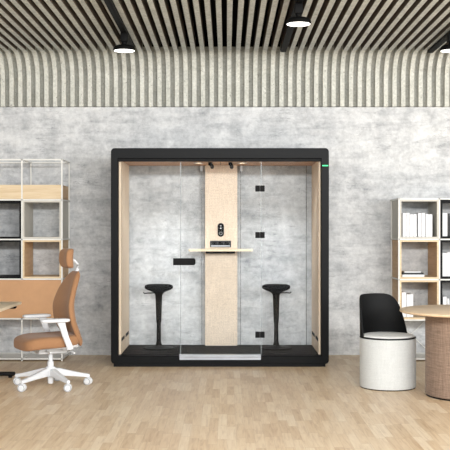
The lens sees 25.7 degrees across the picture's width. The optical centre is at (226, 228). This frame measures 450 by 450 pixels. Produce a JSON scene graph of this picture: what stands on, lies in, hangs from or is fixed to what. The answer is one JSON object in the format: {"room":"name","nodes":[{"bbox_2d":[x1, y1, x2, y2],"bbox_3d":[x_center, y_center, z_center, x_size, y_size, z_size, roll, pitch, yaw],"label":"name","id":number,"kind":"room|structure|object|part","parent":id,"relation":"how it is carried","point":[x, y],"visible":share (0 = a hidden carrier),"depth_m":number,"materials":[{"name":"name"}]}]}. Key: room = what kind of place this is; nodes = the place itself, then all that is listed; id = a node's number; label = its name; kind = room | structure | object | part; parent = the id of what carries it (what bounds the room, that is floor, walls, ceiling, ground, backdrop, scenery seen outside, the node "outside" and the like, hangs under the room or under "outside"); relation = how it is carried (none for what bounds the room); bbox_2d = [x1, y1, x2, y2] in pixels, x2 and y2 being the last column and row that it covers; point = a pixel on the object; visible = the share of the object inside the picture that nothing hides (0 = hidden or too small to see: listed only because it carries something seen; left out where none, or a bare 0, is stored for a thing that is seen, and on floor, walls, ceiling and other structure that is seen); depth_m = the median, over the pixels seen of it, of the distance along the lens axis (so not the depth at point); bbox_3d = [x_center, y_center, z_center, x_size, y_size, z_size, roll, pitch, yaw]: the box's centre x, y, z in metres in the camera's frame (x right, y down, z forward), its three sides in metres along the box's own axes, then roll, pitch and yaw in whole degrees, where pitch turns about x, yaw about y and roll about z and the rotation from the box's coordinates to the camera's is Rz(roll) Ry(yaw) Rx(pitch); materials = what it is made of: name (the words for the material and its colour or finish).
{"room":"office","nodes":[
{"label":"office","id":0,"kind":"room"},
{"bbox_2d":[0,106,449,354],"bbox_3d":[0.000,0.019,10.970,14.000,2.742,0.200,0,0,0],"label":"wall","id":1,"kind":"structure","parent":0,"point":[378,155],"depth_m":10.87,"materials":[{"name":"concrete"}]},
{"bbox_2d":[0,0,449,106],"bbox_3d":[0.000,-1.758,4.985,14.000,0.825,11.970,0,0,0],"label":"ceiling","id":2,"kind":"structure","parent":0,"point":[55,53],"depth_m":10.71,"materials":[{"name":"wood"}]},
{"bbox_2d":[104,0,133,45],"bbox_3d":[-0.985,-1.891,6.575,0.060,0.037,7.150,0,0,0],"label":"track","id":3,"kind":"object","parent":2,"relation":"attached to","point":[110,4],"visible":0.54,"depth_m":8.81,"materials":[{"name":"black metal"}]},
{"bbox_2d":[113,33,135,52],"bbox_3d":[-0.985,-1.790,9.450,0.214,0.165,0.214,0,0,0],"label":"spotlight","id":4,"kind":"object","parent":3,"relation":"attached to","point":[124,47],"visible":1,"depth_m":9.40,"materials":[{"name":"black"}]},
{"bbox_3d":[-0.985,-1.810,9.450,0.068,0.125,0.100,0,0,0],"label":"stem","id":5,"kind":"part","parent":4,"relation":"part of","materials":[{"name":"black metal"}]},
{"bbox_2d":[114,49,133,52],"bbox_3d":[-0.985,-1.711,9.450,0.196,0.005,0.196,0,0,41],"label":"diffuser","id":6,"kind":"object","parent":4,"relation":"attached to","point":[115,50],"depth_m":9.43,"materials":[{"name":"white plastic"}]},
{"bbox_3d":[-0.985,-1.736,9.450,0.214,0.056,0.214,0,0,0],"label":"lamp shade","id":7,"kind":"part","parent":4,"relation":"part of","materials":[{"name":"white plastic"}]},
{"bbox_2d":[280,0,302,51],"bbox_3d":[0.597,-1.891,6.725,0.060,0.037,7.450,0,0,0],"label":"track","id":8,"kind":"object","parent":2,"relation":"attached to","point":[289,30],"visible":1,"depth_m":9.53,"materials":[{"name":"black metal"}]},
{"bbox_2d":[286,3,310,26],"bbox_3d":[0.597,-1.790,8.220,0.214,0.165,0.214,0,0,0],"label":"spotlight","id":9,"kind":"object","parent":8,"relation":"attached to","point":[298,20],"visible":1,"depth_m":8.17,"materials":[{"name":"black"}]},
{"bbox_3d":[0.597,-1.810,8.220,0.068,0.125,0.100,0,0,0],"label":"stem","id":10,"kind":"part","parent":9,"relation":"part of","materials":[{"name":"black metal"}]},
{"bbox_3d":[0.597,-1.736,8.220,0.214,0.056,0.214,0,0,0],"label":"lamp shade","id":11,"kind":"part","parent":9,"relation":"part of","materials":[{"name":"black metal"}]},
{"bbox_2d":[287,22,309,26],"bbox_3d":[0.597,-1.711,8.220,0.196,0.005,0.196,0,0,26],"label":"diffuser","id":12,"kind":"object","parent":9,"relation":"attached to","point":[294,24],"depth_m":8.23,"materials":[{"name":"white plastic"}]},
{"bbox_2d":[427,30,449,52],"bbox_3d":[2.165,-1.891,6.750,0.060,0.037,7.500,0,0,0],"label":"track","id":13,"kind":"object","parent":2,"relation":"attached to","point":[442,40],"visible":1,"depth_m":10.02,"materials":[{"name":"black metal"}]},
{"bbox_2d":[440,33,449,52],"bbox_3d":[2.150,-1.790,9.450,0.214,0.165,0.214,0,0,0],"label":"spotlight","id":14,"kind":"object","parent":13,"relation":"attached to","point":[446,48],"visible":1,"depth_m":9.41,"materials":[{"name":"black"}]},
{"bbox_3d":[2.150,-1.736,9.450,0.214,0.056,0.214,0,0,0],"label":"lamp shade","id":15,"kind":"part","parent":14,"relation":"part of","materials":[{"name":"black metal"}]},
{"bbox_3d":[2.150,-1.810,9.450,0.068,0.125,0.100,0,0,0],"label":"stem","id":16,"kind":"part","parent":14,"relation":"part of","materials":[{"name":"black metal"}]},
{"bbox_2d":[0,355,449,449],"bbox_3d":[0.000,1.440,4.785,14.000,0.100,12.570,0,0,0],"label":"floor","id":17,"kind":"structure","parent":0,"point":[327,407],"depth_m":7.59,"materials":[{"name":"beige wood"}]},
{"bbox_2d":[0,302,21,377],"bbox_3d":[-2.339,1.038,8.500,0.800,0.705,1.600,0,0,0],"label":"desk","id":18,"kind":"object","parent":17,"relation":"on","point":[3,305],"visible":0.96,"depth_m":9.18,"materials":[{"name":"brown wood"}]},
{"bbox_2d":[0,159,69,360],"bbox_3d":[-2.159,0.327,10.607,0.857,2.127,0.494,0,0,0],"label":"shelving unit","id":19,"kind":"object","parent":17,"relation":"on","point":[36,293],"visible":0.85,"depth_m":10.37,"materials":[{"name":"beige wood"}]},
{"bbox_2d":[0,185,20,198],"bbox_3d":[-2.369,-0.391,10.604,0.405,0.149,0.473,0,0,0],"label":"tray","id":20,"kind":"object","parent":19,"relation":"on","point":[6,191],"depth_m":10.37,"materials":[{"name":"brown wood"}]},
{"bbox_3d":[-2.159,1.371,10.610,0.823,0.006,0.455,0,0,0],"label":"shelf","id":21,"kind":"part","parent":19,"relation":"part of","materials":[{"name":"white metal"}]},
{"bbox_2d":[23,185,67,199],"bbox_3d":[-1.948,-0.391,10.604,0.405,0.149,0.473,0,0,0],"label":"tray","id":22,"kind":"object","parent":19,"relation":"on","point":[30,192],"depth_m":10.37,"materials":[{"name":"brown wood"}]},
{"bbox_2d":[13,248,92,391],"bbox_3d":[-1.533,0.781,8.671,0.708,1.218,0.702,0,0,-28],"label":"office chair","id":23,"kind":"object","parent":17,"relation":"on","point":[69,337],"visible":1,"depth_m":8.62,"materials":[{"name":"orange fabric"}]},
{"bbox_3d":[-1.729,1.270,8.736,0.325,0.096,0.050,0,0,18],"label":"leg","id":24,"kind":"part","parent":23,"relation":"part of","materials":[{"name":"white plastic"}]},
{"bbox_3d":[-1.662,1.270,8.532,0.050,0.096,0.325,0,0,36],"label":"leg","id":25,"kind":"part","parent":23,"relation":"part of","materials":[{"name":"white plastic"}]},
{"bbox_3d":[-1.611,0.920,8.878,0.152,0.257,0.148,0,0,-28],"label":"armrest","id":26,"kind":"part","parent":23,"relation":"part of","materials":[{"name":"white plastic"}]},
{"bbox_3d":[-1.586,0.983,8.664,0.516,0.134,0.490,0,0,-28],"label":"seat","id":27,"kind":"part","parent":23,"relation":"part of","materials":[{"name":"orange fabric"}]},
{"bbox_3d":[-1.448,1.270,8.532,0.050,0.096,0.325,0,0,-36],"label":"leg","id":28,"kind":"part","parent":23,"relation":"part of","materials":[{"name":"white plastic"}]},
{"bbox_3d":[-1.423,0.920,8.523,0.152,0.257,0.148,0,0,-28],"label":"armrest","id":29,"kind":"part","parent":23,"relation":"part of","materials":[{"name":"white plastic"}]},
{"bbox_3d":[-1.397,0.703,8.764,0.177,0.655,0.477,0,0,-28],"label":"backrest","id":30,"kind":"part","parent":23,"relation":"part of","materials":[{"name":"orange fabric"}]},
{"bbox_3d":[-1.381,1.270,8.736,0.325,0.096,0.050,0,0,-18],"label":"leg","id":31,"kind":"part","parent":23,"relation":"part of","materials":[{"name":"white plastic"}]},
{"bbox_2d":[111,148,328,366],"bbox_3d":[-0.071,0.286,10.385,2.201,2.207,0.910,0,0,0],"label":"booth","id":32,"kind":"object","parent":17,"relation":"on","point":[220,349],"visible":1,"depth_m":10.02,"materials":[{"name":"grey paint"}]},
{"bbox_3d":[-1.087,0.288,10.420,0.022,1.972,0.840,0,0,0],"label":"panel","id":33,"kind":"part","parent":32,"relation":"part of","materials":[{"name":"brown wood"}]},
{"bbox_2d":[143,284,174,349],"bbox_3d":[-0.728,0.931,10.520,0.344,0.685,0.344,0,0,0],"label":"stool","id":34,"kind":"object","parent":32,"relation":"on","point":[158,290],"visible":1,"depth_m":10.49,"materials":[{"name":"black plastic"}]},
{"bbox_3d":[-0.728,0.636,10.520,0.306,0.094,0.306,0,0,0],"label":"seat","id":35,"kind":"part","parent":34,"relation":"part of","materials":[{"name":"black plastic"}]},
{"bbox_3d":[-0.432,0.331,9.978,0.226,0.070,0.052,0,0,0],"label":"door handle","id":36,"kind":"part","parent":32,"relation":"part of","materials":[{"name":"black metal"}]},
{"bbox_3d":[-0.074,-0.696,9.976,2.047,0.028,0.048,0,0,0],"label":"glass rail","id":37,"kind":"part","parent":32,"relation":"part of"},
{"bbox_3d":[-0.072,-0.703,10.428,2.007,0.014,0.825,0,0,0],"label":"ceiling panel","id":38,"kind":"part","parent":32,"relation":"part of","materials":[{"name":"brown wood"}]},
{"bbox_2d":[189,249,252,250],"bbox_3d":[-0.068,0.226,10.602,0.680,0.022,0.295,0,0,0],"label":"shelf","id":39,"kind":"object","parent":32,"relation":"attached to","point":[189,249],"depth_m":10.46,"materials":[{"name":"brown wood"}]},
{"bbox_3d":[-0.063,0.289,10.795,0.352,1.970,0.090,0,0,0],"label":"panel","id":40,"kind":"part","parent":32,"relation":"part of","materials":[{"name":"beige fabric"}]},
{"bbox_2d":[260,284,291,349],"bbox_3d":[0.525,0.931,10.520,0.344,0.685,0.344,0,0,0],"label":"stool","id":41,"kind":"object","parent":32,"relation":"on","point":[276,290],"visible":1,"depth_m":10.49,"materials":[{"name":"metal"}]},
{"bbox_3d":[0.525,0.636,10.520,0.306,0.094,0.306,0,0,0],"label":"seat","id":42,"kind":"part","parent":41,"relation":"part of","materials":[{"name":"black plastic"}]},
{"bbox_3d":[0.940,0.288,10.420,0.018,1.972,0.840,0,0,0],"label":"panel","id":43,"kind":"part","parent":32,"relation":"part of","materials":[{"name":"brown wood"}]},
{"bbox_2d":[359,293,415,390],"bbox_3d":[1.415,0.985,8.673,0.493,0.810,0.494,0,0,0],"label":"tub chair","id":44,"kind":"object","parent":17,"relation":"on","point":[387,351],"visible":0.99,"depth_m":8.53,"materials":[{"name":"grey fabric"}]},
{"bbox_3d":[1.354,0.766,8.798,0.480,0.372,0.216,0,0,-26],"label":"backrest","id":45,"kind":"part","parent":44,"relation":"part of","materials":[{"name":"black plastic"}]},
{"bbox_2d":[364,332,414,338],"bbox_3d":[1.415,0.933,8.672,0.467,0.025,0.467,0,0,0],"label":"seat cushion","id":46,"kind":"object","parent":44,"relation":"on","point":[367,335],"depth_m":8.55,"materials":[{"name":"white fabric"}]},
{"bbox_2d":[391,198,449,359],"bbox_3d":[2.237,0.533,10.610,0.867,1.714,0.489,0,0,0],"label":"shelving unit","id":47,"kind":"object","parent":17,"relation":"on","point":[434,278],"visible":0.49,"depth_m":10.39,"materials":[{"name":"beige wood"}]},
{"bbox_2d":[401,213,405,236],"bbox_3d":[1.874,-0.043,10.502,0.035,0.250,0.190,0,0,0],"label":"book","id":48,"kind":"object","parent":47,"relation":"in","point":[403,215],"visible":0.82,"depth_m":10.41,"materials":[{"name":"white paper"}]},
{"bbox_2d":[401,291,405,316],"bbox_3d":[1.869,0.800,10.502,0.045,0.262,0.190,0,0,0],"label":"book","id":49,"kind":"object","parent":47,"relation":"in","point":[403,294],"visible":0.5,"depth_m":10.41,"materials":[{"name":"white paper"}]},
{"bbox_2d":[406,213,409,236],"bbox_3d":[1.912,-0.044,10.502,0.035,0.252,0.190,0,0,0],"label":"book","id":50,"kind":"object","parent":47,"relation":"in","point":[407,214],"visible":0.76,"depth_m":10.41,"materials":[{"name":"white paper"}]},
{"bbox_2d":[406,293,409,316],"bbox_3d":[1.915,0.811,10.502,0.036,0.240,0.190,0,0,0],"label":"book","id":51,"kind":"object","parent":47,"relation":"in","point":[407,295],"visible":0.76,"depth_m":10.41,"materials":[{"name":"white paper"}]},
{"bbox_2d":[407,293,412,316],"bbox_3d":[1.950,0.809,10.502,0.034,0.243,0.190,0,0,0],"label":"book","id":52,"kind":"object","parent":47,"relation":"in","point":[411,295],"visible":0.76,"depth_m":10.41,"materials":[{"name":"white paper"}]},
{"bbox_2d":[410,214,412,236],"bbox_3d":[1.950,-0.037,10.502,0.035,0.238,0.190,0,0,0],"label":"book","id":53,"kind":"object","parent":47,"relation":"in","point":[411,215],"visible":0.58,"depth_m":10.41,"materials":[{"name":"white paper"}]},
{"bbox_2d":[401,274,423,276],"bbox_3d":[1.969,0.494,10.507,0.234,0.024,0.200,0,0,0],"label":"book","id":54,"kind":"object","parent":47,"relation":"in","point":[402,275],"visible":0.62,"depth_m":10.41,"materials":[{"name":"white paper"}]},
{"bbox_2d":[401,272,423,274],"bbox_3d":[1.972,0.472,10.506,0.216,0.020,0.190,0,0,0],"label":"book","id":55,"kind":"object","parent":54,"relation":"on","point":[403,273],"visible":0.68,"depth_m":10.41,"materials":[{"name":"white paper"}]},
{"bbox_2d":[402,271,420,272],"bbox_3d":[1.964,0.456,10.504,0.175,0.013,0.170,0,0,0],"label":"book","id":56,"kind":"object","parent":55,"relation":"on","point":[402,271],"visible":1,"depth_m":10.42,"materials":[{"name":"white paper"}]},
{"bbox_2d":[413,214,416,236],"bbox_3d":[1.987,-0.038,10.502,0.035,0.240,0.190,0,0,0],"label":"book","id":57,"kind":"object","parent":47,"relation":"in","point":[414,215],"visible":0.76,"depth_m":10.41,"materials":[{"name":"white paper"}]},
{"bbox_2d":[415,213,420,236],"bbox_3d":[2.037,-0.043,10.502,0.035,0.250,0.190,0,0,0],"label":"book","id":58,"kind":"object","parent":47,"relation":"in","point":[418,214],"visible":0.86,"depth_m":10.41,"materials":[{"name":"white paper"}]},
{"bbox_3d":[2.237,1.371,10.610,0.833,0.006,0.455,0,0,0],"label":"shelf","id":59,"kind":"part","parent":47,"relation":"part of","materials":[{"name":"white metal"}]},
{"bbox_2d":[421,213,424,236],"bbox_3d":[2.075,-0.044,10.502,0.035,0.252,0.190,0,0,0],"label":"book","id":60,"kind":"object","parent":47,"relation":"in","point":[422,214],"visible":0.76,"depth_m":10.41,"materials":[{"name":"white paper"}]},
{"bbox_2d":[425,214,428,236],"bbox_3d":[2.116,-0.038,10.502,0.035,0.240,0.190,0,0,0],"label":"book","id":61,"kind":"object","parent":47,"relation":"in","point":[426,215],"visible":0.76,"depth_m":10.41,"materials":[{"name":"white paper"}]},
{"bbox_2d":[429,214,431,236],"bbox_3d":[2.153,-0.037,10.502,0.035,0.238,0.190,0,0,0],"label":"book","id":62,"kind":"object","parent":47,"relation":"in","point":[430,215],"visible":0.58,"depth_m":10.41,"materials":[{"name":"white paper"}]},
{"bbox_2d":[442,252,446,275],"bbox_3d":[2.299,0.376,10.502,0.046,0.250,0.190,0,0,0],"label":"book","id":63,"kind":"object","parent":47,"relation":"in","point":[444,255],"visible":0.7,"depth_m":10.41,"materials":[{"name":"white paper"}]},
{"bbox_2d":[442,213,446,235],"bbox_3d":[2.303,-0.046,10.502,0.052,0.247,0.190,0,0,0],"label":"book","id":64,"kind":"object","parent":47,"relation":"in","point":[444,215],"visible":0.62,"depth_m":10.41,"materials":[{"name":"white paper"}]},
{"bbox_2d":[442,296,446,304],"bbox_3d":[2.301,0.817,10.492,0.040,0.205,0.170,0,0,0],"label":"book","id":65,"kind":"object","parent":47,"relation":"in","point":[444,298],"visible":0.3,"depth_m":10.41,"materials":[{"name":"white paper"}]},
{"bbox_2d":[444,252,449,275],"bbox_3d":[2.349,0.373,10.502,0.050,0.255,0.190,0,0,0],"label":"book","id":66,"kind":"object","parent":47,"relation":"in","point":[448,253],"visible":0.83,"depth_m":10.41,"materials":[{"name":"white paper"}]},
{"bbox_2d":[447,213,449,235],"bbox_3d":[2.348,-0.044,10.517,0.030,0.242,0.160,0,0,0],"label":"book","id":67,"kind":"object","parent":47,"relation":"in","point":[448,214],"visible":0.46,"depth_m":10.44,"materials":[{"name":"white paper"}]},
{"bbox_2d":[400,305,449,400],"bbox_3d":[2.014,1.032,8.225,1.132,0.717,1.132,0,0,0],"label":"round table","id":68,"kind":"object","parent":17,"relation":"on","point":[437,317],"visible":1,"depth_m":8.04,"materials":[{"name":"brown wood"}]}
]}

